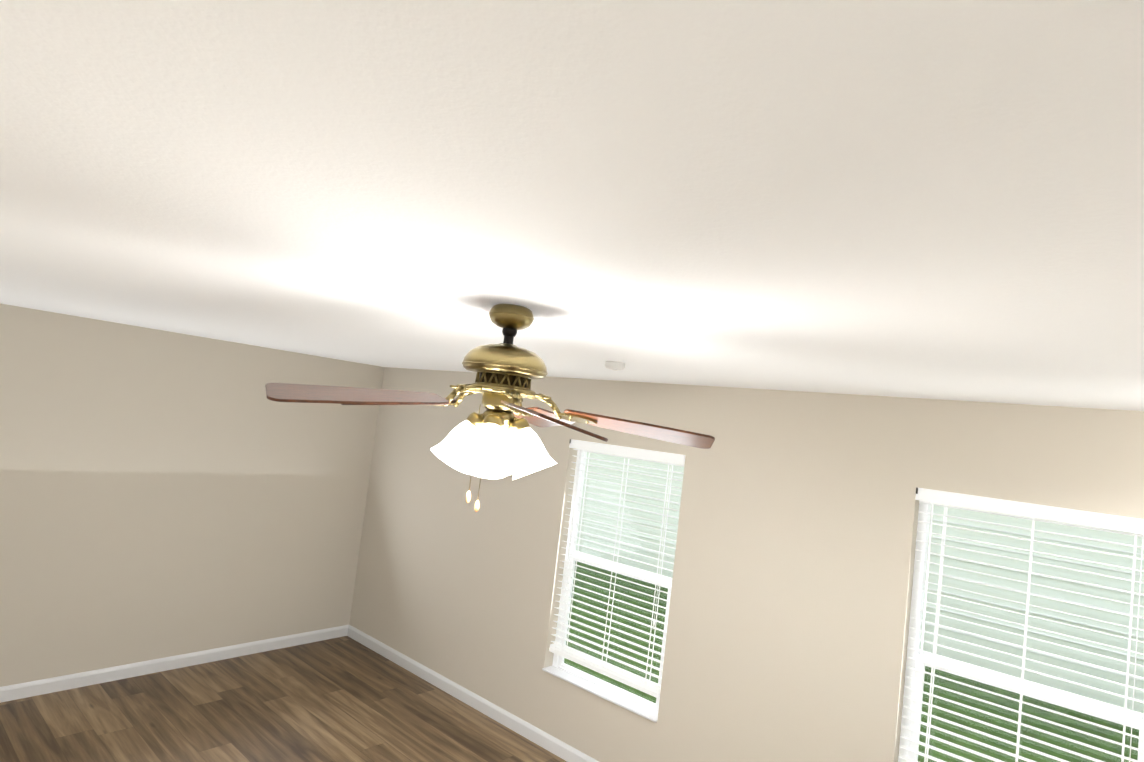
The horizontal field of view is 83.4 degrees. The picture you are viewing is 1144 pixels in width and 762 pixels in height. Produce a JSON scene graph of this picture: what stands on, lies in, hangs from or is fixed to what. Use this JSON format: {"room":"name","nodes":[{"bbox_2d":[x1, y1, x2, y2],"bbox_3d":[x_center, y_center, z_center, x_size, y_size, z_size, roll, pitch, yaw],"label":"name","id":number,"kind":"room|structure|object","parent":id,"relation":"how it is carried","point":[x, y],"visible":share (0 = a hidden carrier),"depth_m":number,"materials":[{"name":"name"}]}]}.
{"room":"empty bedroom","nodes":[
{"label":"empty bedroom","id":0,"kind":"room"},
{"bbox_2d":[0,304,384,686],"bbox_3d":[-3.180,0.832,4.442,0.150,2.440,4.190,4,-5,40],"label":"wall","id":1,"kind":"structure","parent":0,"point":[163,494],"depth_m":4.61,"materials":[{"name":"beige paint"}]},
{"bbox_2d":[0,636,566,761],"bbox_3d":[-1.322,2.140,1.510,6.900,0.100,5.930,4,-5,40],"label":"floor","id":2,"kind":"structure","parent":0,"point":[344,699],"depth_m":4.16,"materials":[{"name":"wood"}]},
{"bbox_2d":[0,0,1143,410],"bbox_3d":[-1.023,-0.377,1.677,6.900,0.100,5.930,4,-5,40],"label":"ceiling","id":3,"kind":"structure","parent":0,"point":[920,198],"depth_m":0.85,"materials":[{"name":"white paint"}]},
{"bbox_2d":[265,304,714,511],"bbox_3d":[-0.239,0.080,1.829,1.196,0.601,1.205,4,-5,40],"label":"ceiling fan","id":4,"kind":"object","parent":3,"relation":"hanging from","point":[497,439],"visible":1,"depth_m":1.77,"materials":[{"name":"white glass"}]},
{"bbox_2d":[605,361,624,369],"bbox_3d":[0.206,-0.071,3.062,0.096,0.038,0.096,4,-5,40],"label":"smoke detector","id":5,"kind":"object","parent":3,"relation":"attached to","point":[613,365],"visible":1,"depth_m":3.02,"materials":[{"name":"white plastic"}]},
{"bbox_2d":[349,367,1143,761],"bbox_3d":[0.675,1.246,3.785,6.900,2.440,0.150,4,-5,40],"label":"wall","id":6,"kind":"structure","parent":0,"point":[789,613],"depth_m":3.53,"materials":[{"name":"beige paint"}]},
{"bbox_2d":[0,625,598,761],"bbox_3d":[-1.309,2.045,1.515,6.604,0.092,5.630,4,-5,40],"label":"baseboard","id":7,"kind":"structure","parent":6,"relation":"attached to","point":[546,741],"depth_m":4.63,"materials":[{"name":"white wood"}]},
{"bbox_2d":[542,665,657,722],"bbox_3d":[0.174,1.954,4.035,0.898,0.012,0.103,4,-5,40],"label":"window sill","id":8,"kind":"structure","parent":6,"relation":"attached to","point":[631,706],"depth_m":4.00,"materials":[{"name":"white"}]},
{"bbox_2d":[552,449,682,712],"bbox_3d":[0.317,1.202,4.147,0.900,1.550,0.060,4,-5,40],"label":"window","id":9,"kind":"structure","parent":6,"relation":"in","point":[558,661],"depth_m":4.21,"materials":[{"name":"white plastic"}]},
{"bbox_2d":[549,439,685,698],"bbox_3d":[0.269,1.131,4.087,0.896,1.427,0.083,4,-5,40],"label":"window blinds","id":10,"kind":"object","parent":9,"relation":"attached to","point":[640,683],"visible":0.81,"depth_m":4.06,"materials":[{"name":"white plastic"}]},
{"bbox_2d":[898,500,1143,761],"bbox_3d":[1.942,1.303,2.760,0.900,1.550,0.060,4,-5,40],"label":"window","id":11,"kind":"structure","parent":6,"relation":"in","point":[1028,686],"depth_m":2.85,"materials":[{"name":"white plastic"}]},
{"bbox_2d":[898,488,1143,761],"bbox_3d":[1.895,1.234,2.699,0.896,1.431,0.083,4,-5,40],"label":"window blinds","id":12,"kind":"object","parent":11,"relation":"attached to","point":[1092,519],"visible":0.96,"depth_m":2.73,"materials":[{"name":"white plastic"}]},
{"label":"outside","id":13,"kind":"structure","parent":0,"visible":0},
{"bbox_2d":[564,562,1138,761],"bbox_3d":[13.447,5.067,16.557,55.000,0.150,36.519,4,-5,40],"label":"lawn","id":14,"kind":"structure","parent":13,"point":[1025,741],"depth_m":6.26,"materials":[{"name":"green plant"}]},
{"bbox_2d":[576,450,1143,713],"bbox_3d":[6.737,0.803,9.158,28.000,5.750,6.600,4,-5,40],"label":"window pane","id":15,"kind":"structure","parent":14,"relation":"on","point":[1053,593],"depth_m":7.01,"materials":[{"name":"clear glass"}]}
]}

